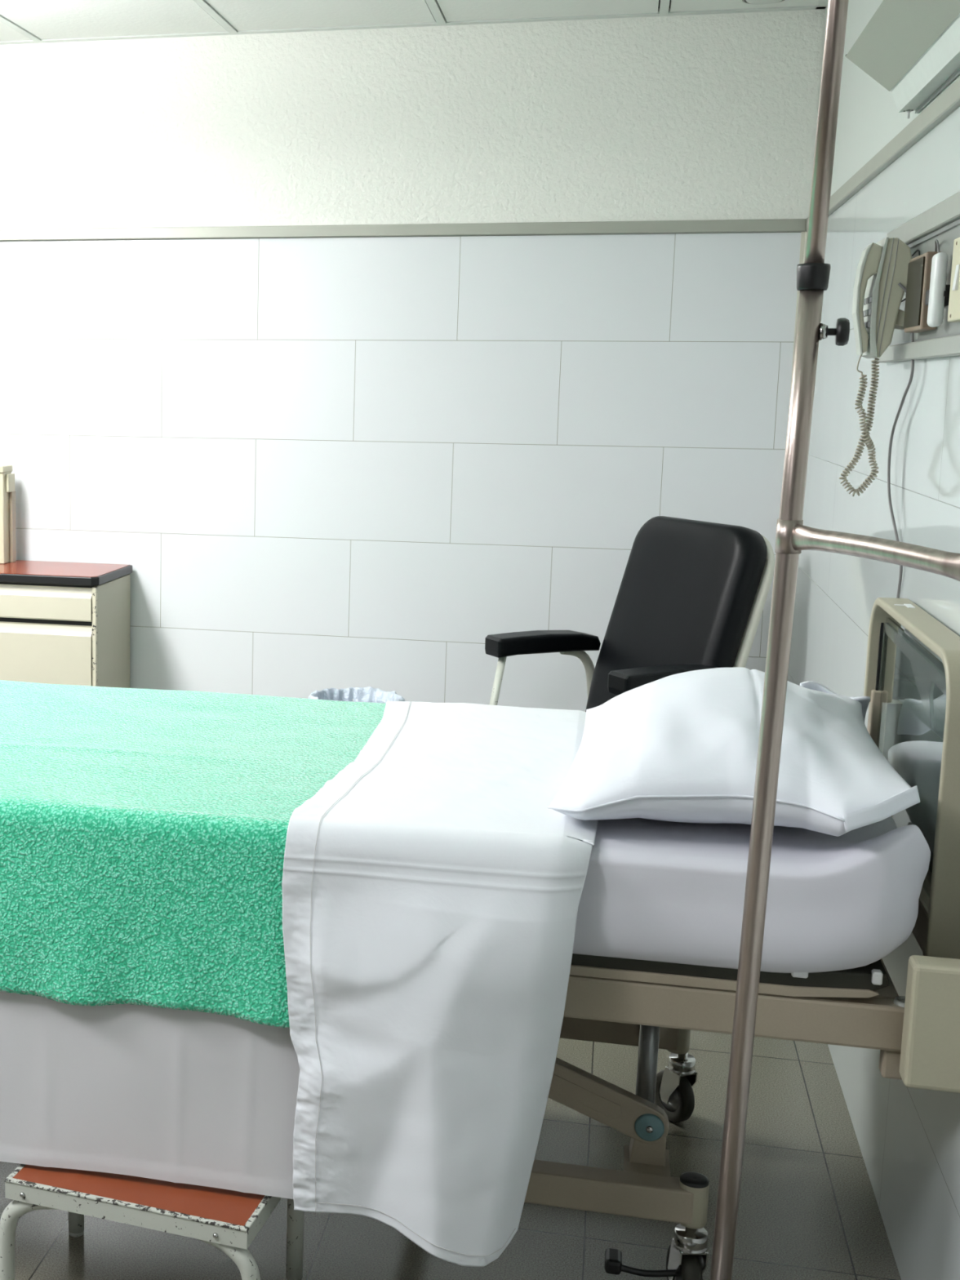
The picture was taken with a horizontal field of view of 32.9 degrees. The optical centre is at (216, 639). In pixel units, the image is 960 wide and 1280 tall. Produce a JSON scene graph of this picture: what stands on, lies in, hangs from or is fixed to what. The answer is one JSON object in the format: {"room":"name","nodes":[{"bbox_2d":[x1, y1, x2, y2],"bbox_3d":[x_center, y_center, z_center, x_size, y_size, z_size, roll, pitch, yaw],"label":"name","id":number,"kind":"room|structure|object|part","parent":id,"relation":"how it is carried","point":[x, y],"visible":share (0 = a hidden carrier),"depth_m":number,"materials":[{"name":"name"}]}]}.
{"room":"hospital room","nodes":[
{"label":"hospital room","id":0,"kind":"room"},
{"bbox_2d":[0,0,819,41],"bbox_3d":[-1.181,-1.438,2.125,4.400,0.117,5.500,3,9,14],"label":"ceiling","id":1,"kind":"structure","parent":0,"point":[44,19],"depth_m":4.35,"materials":[{"name":"white paint"}]},
{"bbox_2d":[0,0,828,44],"bbox_3d":[-1.180,-1.383,2.136,4.402,0.010,5.504,3,9,14],"label":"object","id":2,"kind":"structure","parent":1,"relation":"attached to","point":[664,11],"depth_m":4.45,"materials":[{"name":"white metal"}]},
{"bbox_2d":[742,0,784,4],"bbox_3d":[1.429,-1.669,4.136,0.112,0.009,0.112,3,9,14],"label":"smoke detector","id":3,"kind":"object","parent":1,"relation":"attached to","point":[749,2],"visible":1,"depth_m":4.15,"materials":[{"name":"white plastic"}]},
{"bbox_2d":[0,8,826,711],"bbox_3d":[-0.507,-0.787,4.980,4.600,2.600,0.100,3,9,14],"label":"wall","id":4,"kind":"structure","parent":0,"point":[315,464],"depth_m":4.66,"materials":[{"name":"white tile"},{"name":"white plaster"}]},
{"bbox_2d":[0,218,806,240],"bbox_3d":[-0.520,-1.239,4.855,4.388,0.033,0.016,3,9,14],"label":"trim","id":5,"kind":"structure","parent":4,"relation":"attached to","point":[776,224],"depth_m":4.58,"materials":[{"name":"grey metal"}]},
{"bbox_2d":[0,1030,901,1279],"bbox_3d":[-1.208,0.970,2.513,4.600,0.100,5.700,3,9,14],"label":"floor","id":6,"kind":"structure","parent":0,"point":[808,1209],"depth_m":2.55,"materials":[{"name":"tile"}]},
{"bbox_2d":[0,560,132,688],"bbox_3d":[-0.648,0.152,4.915,0.702,0.764,0.348,3,9,14],"label":"base cabinet","id":7,"kind":"object","parent":6,"relation":"on","point":[63,623],"visible":0.38,"depth_m":4.69,"materials":[{"name":"metal"}]},
{"bbox_2d":[0,464,16,564],"bbox_3d":[-0.786,-0.396,4.956,0.309,0.302,0.080,3,9,14],"label":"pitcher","id":8,"kind":"object","parent":7,"relation":"on","point":[7,493],"visible":1,"depth_m":4.92,"materials":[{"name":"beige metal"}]},
{"bbox_3d":[-0.788,-0.535,4.935,0.300,0.021,0.080,3,9,14],"label":"rail","id":9,"kind":"part","parent":8,"relation":"part of","materials":[{"name":"beige plastic"}]},
{"bbox_3d":[-0.687,-0.119,4.715,0.668,0.098,0.020,3,9,14],"label":"drawer","id":10,"kind":"part","parent":7,"relation":"part of","materials":[{"name":"beige paint"}]},
{"bbox_3d":[-0.691,0.209,4.768,0.668,0.538,0.020,3,9,14],"label":"door","id":11,"kind":"part","parent":7,"relation":"part of","materials":[{"name":"beige paint"}]},
{"bbox_3d":[-0.644,-0.225,4.855,0.690,0.002,0.338,3,9,14],"label":"panel","id":12,"kind":"part","parent":7,"relation":"part of","materials":[{"name":"red laminate"}]},
{"bbox_3d":[-0.358,0.178,4.682,0.012,0.673,0.016,3,9,14],"label":"corner post","id":13,"kind":"part","parent":7,"relation":"part of","materials":[{"name":"beige metal"}]},
{"bbox_2d":[0,1164,303,1279],"bbox_3d":[-0.088,0.861,2.323,0.403,0.202,0.250,4,10,20],"label":"step stool","id":14,"kind":"object","parent":6,"relation":"on","point":[228,1220],"visible":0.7,"depth_m":2.22,"materials":[{"name":"white paint"}]},
{"bbox_3d":[-0.265,0.872,2.277,0.106,0.190,0.029,4,10,20],"label":"leg","id":15,"kind":"part","parent":14,"relation":"part of","materials":[{"name":"white paint"}]},
{"bbox_3d":[-0.219,0.845,2.484,0.025,0.166,0.025,4,10,20],"label":"leg","id":16,"kind":"part","parent":14,"relation":"part of","materials":[{"name":"white paint"}]},
{"bbox_3d":[0.013,0.892,2.174,0.106,0.190,0.029,4,10,20],"label":"leg","id":17,"kind":"part","parent":14,"relation":"part of","materials":[{"name":"white paint"}]},
{"bbox_3d":[0.117,0.869,2.358,0.025,0.166,0.025,4,10,20],"label":"leg","id":18,"kind":"part","parent":14,"relation":"part of","materials":[{"name":"white paint"}]},
{"bbox_2d":[307,686,404,702],"bbox_3d":[0.390,0.385,4.444,0.293,0.476,0.281,3,9,14],"label":"waste bin","id":19,"kind":"object","parent":6,"relation":"on","point":[369,694],"visible":0.13,"depth_m":4.51,"materials":[{"name":"white plastic"}]},
{"bbox_2d":[484,515,774,711],"bbox_3d":[0.957,0.187,4.078,0.760,0.976,0.654,-3,10,-21],"label":"armchair","id":20,"kind":"object","parent":6,"relation":"on","point":[692,594],"visible":0.48,"depth_m":4.06,"materials":[{"name":"black leather"}]},
{"bbox_3d":[0.736,0.331,4.326,0.104,0.606,0.038,-3,10,-21],"label":"leg","id":21,"kind":"part","parent":20,"relation":"part of","materials":[{"name":"white paint"}]},
{"bbox_3d":[0.892,0.007,4.333,0.323,0.058,0.084,-3,10,-21],"label":"armrest","id":22,"kind":"part","parent":20,"relation":"part of","materials":[{"name":"black plastic"}]},
{"bbox_3d":[1.040,0.312,4.441,0.205,0.613,0.026,-3,10,-21],"label":"leg","id":23,"kind":"part","parent":20,"relation":"part of","materials":[{"name":"white paint"}]},
{"bbox_3d":[1.096,0.094,3.808,0.323,0.058,0.084,-3,10,-21],"label":"armrest","id":24,"kind":"part","parent":20,"relation":"part of","materials":[{"name":"black plastic"}]},
{"bbox_3d":[1.184,-0.017,4.133,0.230,0.586,0.480,-3,10,-21],"label":"backrest","id":25,"kind":"part","parent":20,"relation":"part of","materials":[{"name":"black leather"}]},
{"bbox_2d":[524,597,959,1279],"bbox_3d":[0.025,0.408,2.651,2.119,0.994,0.910,3,9,14],"label":"hospital bed","id":26,"kind":"object","parent":6,"relation":"on","point":[913,719],"visible":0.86,"depth_m":2.15,"materials":[{"name":"beige metal"}]},
{"bbox_3d":[0.240,0.532,2.408,0.878,0.376,0.024,3,9,14],"label":"lifting arm","id":27,"kind":"part","parent":26,"relation":"part of","materials":[{"name":"beige metal"}]},
{"bbox_3d":[-0.035,0.768,2.453,1.482,0.050,0.044,3,9,14],"label":"chassis rail","id":28,"kind":"part","parent":26,"relation":"part of","materials":[{"name":"beige metal"}]},
{"bbox_3d":[0.116,0.674,3.046,1.482,0.050,0.044,3,9,14],"label":"chassis rail","id":29,"kind":"part","parent":26,"relation":"part of","materials":[{"name":"beige metal"}]},
{"bbox_3d":[0.835,0.710,2.868,0.041,0.064,0.041,3,9,14],"label":"castor post","id":30,"kind":"part","parent":26,"relation":"part of","materials":[{"name":"beige metal"}]},
{"bbox_3d":[0.683,0.804,2.275,0.041,0.064,0.041,3,9,14],"label":"castor post","id":31,"kind":"part","parent":26,"relation":"part of","materials":[{"name":"beige metal"}]},
{"bbox_3d":[-0.054,0.449,2.274,1.980,0.060,0.035,3,9,14],"label":"rail","id":32,"kind":"part","parent":26,"relation":"part of","materials":[{"name":"beige metal"}]},
{"bbox_2d":[572,816,930,973],"bbox_3d":[0.031,0.228,2.622,1.999,0.208,0.865,3,9,14],"label":"mattress","id":33,"kind":"object","parent":26,"relation":"on","point":[654,890],"visible":0.21,"depth_m":2.04,"materials":[{"name":"white fabric"}]},
{"bbox_2d":[0,700,598,1266],"bbox_3d":[-0.163,0.436,2.684,1.592,0.575,1.027,3,9,14],"label":"sheet","id":34,"kind":"object","parent":33,"relation":"on","point":[432,887],"visible":0.94,"depth_m":2.13,"materials":[{"name":"white fabric"}]},
{"bbox_2d":[0,680,386,1027],"bbox_3d":[-0.335,0.292,2.711,1.271,0.282,0.925,3,9,14],"label":"blanket","id":35,"kind":"object","parent":34,"relation":"on","point":[143,832],"visible":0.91,"depth_m":2.23,"materials":[{"name":"green fabric"}]},
{"bbox_2d":[547,666,919,836],"bbox_3d":[0.754,0.137,2.350,0.482,0.176,0.778,3,9,14],"label":"pillow","id":36,"kind":"object","parent":33,"relation":"on","point":[682,747],"visible":0.91,"depth_m":2.11,"materials":[{"name":"white fabric"}]},
{"bbox_3d":[1.101,0.246,2.674,0.020,0.330,0.030,3,9,14],"label":"headboard post","id":37,"kind":"part","parent":26,"relation":"part of","materials":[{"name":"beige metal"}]},
{"bbox_3d":[0.954,0.436,2.418,0.045,0.060,0.740,3,9,14],"label":"cross rail","id":38,"kind":"part","parent":26,"relation":"part of","materials":[{"name":"black metal"}]},
{"bbox_2d":[893,995,905,1007],"bbox_3d":[0.885,0.464,2.036,0.030,0.005,0.030,3,9,14],"label":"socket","id":39,"kind":"object","parent":26,"relation":"attached to","point":[898,1001],"depth_m":2.04,"materials":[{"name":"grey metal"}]},
{"bbox_3d":[1.027,0.184,2.346,0.004,0.355,0.647,3,9,14],"label":"perspex panel","id":40,"kind":"part","parent":26,"relation":"part of","materials":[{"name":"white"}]},
{"bbox_3d":[1.027,0.186,2.346,0.048,0.432,0.677,3,9,14],"label":"headboard","id":41,"kind":"part","parent":26,"relation":"part of","materials":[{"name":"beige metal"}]},
{"bbox_3d":[1.029,0.348,2.383,0.034,0.060,0.605,3,9,14],"label":"cross rail","id":42,"kind":"part","parent":26,"relation":"part of","materials":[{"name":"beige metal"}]},
{"bbox_2d":[710,0,959,1279],"bbox_3d":[0.637,-0.042,1.754,0.353,2.181,0.404,3,9,14],"label":"stand","id":43,"kind":"object","parent":6,"relation":"on","point":[792,537],"visible":1,"depth_m":1.80,"materials":[{"name":"metal"}]},
{"bbox_3d":[0.690,-0.343,1.766,0.024,0.030,0.030,3,9,14],"label":"clamp knob","id":44,"kind":"part","parent":43,"relation":"part of","materials":[{"name":"black plastic"}]},
{"bbox_2d":[787,0,959,1279],"bbox_3d":[0.976,-0.243,1.710,0.100,2.600,5.600,3,9,14],"label":"wall","id":45,"kind":"structure","parent":0,"point":[908,1138],"depth_m":2.84,"materials":[{"name":"tile"}]},
{"bbox_2d":[791,231,807,380],"bbox_3d":[1.595,-0.249,4.459,0.022,1.750,0.030,3,9,14],"label":"trim","id":46,"kind":"structure","parent":45,"relation":"attached to","point":[803,234],"depth_m":4.34,"materials":[{"name":"white paint"}]},
{"bbox_2d":[805,76,959,231],"bbox_3d":[0.940,-0.715,1.697,0.014,0.035,5.500,3,9,14],"label":"trim","id":47,"kind":"structure","parent":45,"relation":"attached to","point":[948,100],"depth_m":2.84,"materials":[{"name":"grey metal"}]},
{"bbox_2d":[844,0,959,118],"bbox_3d":[1.013,-0.900,2.187,0.126,0.165,1.231,3,9,14],"label":"wall lamp","id":48,"kind":"object","parent":45,"relation":"attached to","point":[911,48],"visible":1,"depth_m":2.48,"materials":[{"name":"white metal"}]},
{"bbox_2d":[906,109,911,118],"bbox_3d":[1.202,-0.914,2.757,0.008,0.016,0.008,3,9,14],"label":"switch","id":49,"kind":"object","parent":48,"relation":"attached to","point":[908,111],"depth_m":2.76,"materials":[{"name":"white plastic"}]},
{"bbox_2d":[876,191,959,362],"bbox_3d":[1.055,-0.518,2.218,0.018,0.234,1.495,3,9,14],"label":"panel","id":50,"kind":"object","parent":45,"relation":"attached to","point":[941,222],"visible":0.38,"depth_m":2.49,"materials":[{"name":"metal"}]},
{"bbox_2d":[839,236,919,598],"bbox_3d":[1.127,-0.357,2.726,0.104,0.647,0.188,3,9,14],"label":"telephone","id":51,"kind":"object","parent":50,"relation":"attached to","point":[880,285],"visible":0.95,"depth_m":2.67,"materials":[{"name":"grey plastic"}]},
{"bbox_3d":[1.109,-0.367,2.722,0.065,0.243,0.035,3,9,14],"label":"coiled cord","id":52,"kind":"part","parent":51,"relation":"part of","materials":[{"name":"beige plastic"}]},
{"bbox_3d":[1.159,-0.318,2.718,0.034,0.573,0.171,3,9,14],"label":"line cord","id":53,"kind":"part","parent":51,"relation":"part of","materials":[{"name":"grey plastic"}]},
{"bbox_3d":[1.175,-0.526,2.674,0.006,0.042,0.130,3,9,14],"label":"blanking plate","id":54,"kind":"part","parent":50,"relation":"part of","materials":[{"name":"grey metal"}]},
{"bbox_3d":[1.054,-0.416,2.234,0.018,0.028,1.495,3,9,14],"label":"frame rail","id":55,"kind":"part","parent":50,"relation":"part of","materials":[{"name":"grey metal"}]},
{"bbox_2d":[903,251,942,333],"bbox_3d":[1.123,-0.551,2.526,0.026,0.118,0.152,3,9,14],"label":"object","id":56,"kind":"object","parent":50,"relation":"attached to","point":[919,268],"visible":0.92,"depth_m":2.49,"materials":[{"name":"brown plastic"}]},
{"bbox_3d":[1.056,-0.616,2.202,0.018,0.036,1.495,3,9,14],"label":"frame rail","id":57,"kind":"part","parent":50,"relation":"part of","materials":[{"name":"grey metal"}]},
{"bbox_3d":[1.061,-0.517,2.217,0.006,0.194,1.495,3,9,14],"label":"plate","id":58,"kind":"part","parent":50,"relation":"part of","materials":[{"name":"metal"}]},
{"bbox_2d":[924,239,950,327],"bbox_3d":[1.099,-0.546,2.430,0.026,0.136,0.151,3,9,14],"label":"handset","id":59,"kind":"object","parent":50,"relation":"attached to","point":[937,296],"visible":0.98,"depth_m":2.37,"materials":[{"name":"white plastic"}]},
{"bbox_2d":[947,237,959,322],"bbox_3d":[1.047,-0.507,2.212,0.018,0.118,0.195,3,9,14],"label":"switch plate","id":60,"kind":"object","parent":50,"relation":"attached to","point":[953,313],"visible":1,"depth_m":2.27,"materials":[{"name":"white plastic"}]},
{"bbox_3d":[1.052,-0.516,2.258,0.004,0.035,0.020,3,9,14],"label":"lever","id":61,"kind":"part","parent":60,"relation":"part of","materials":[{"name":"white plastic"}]}
]}

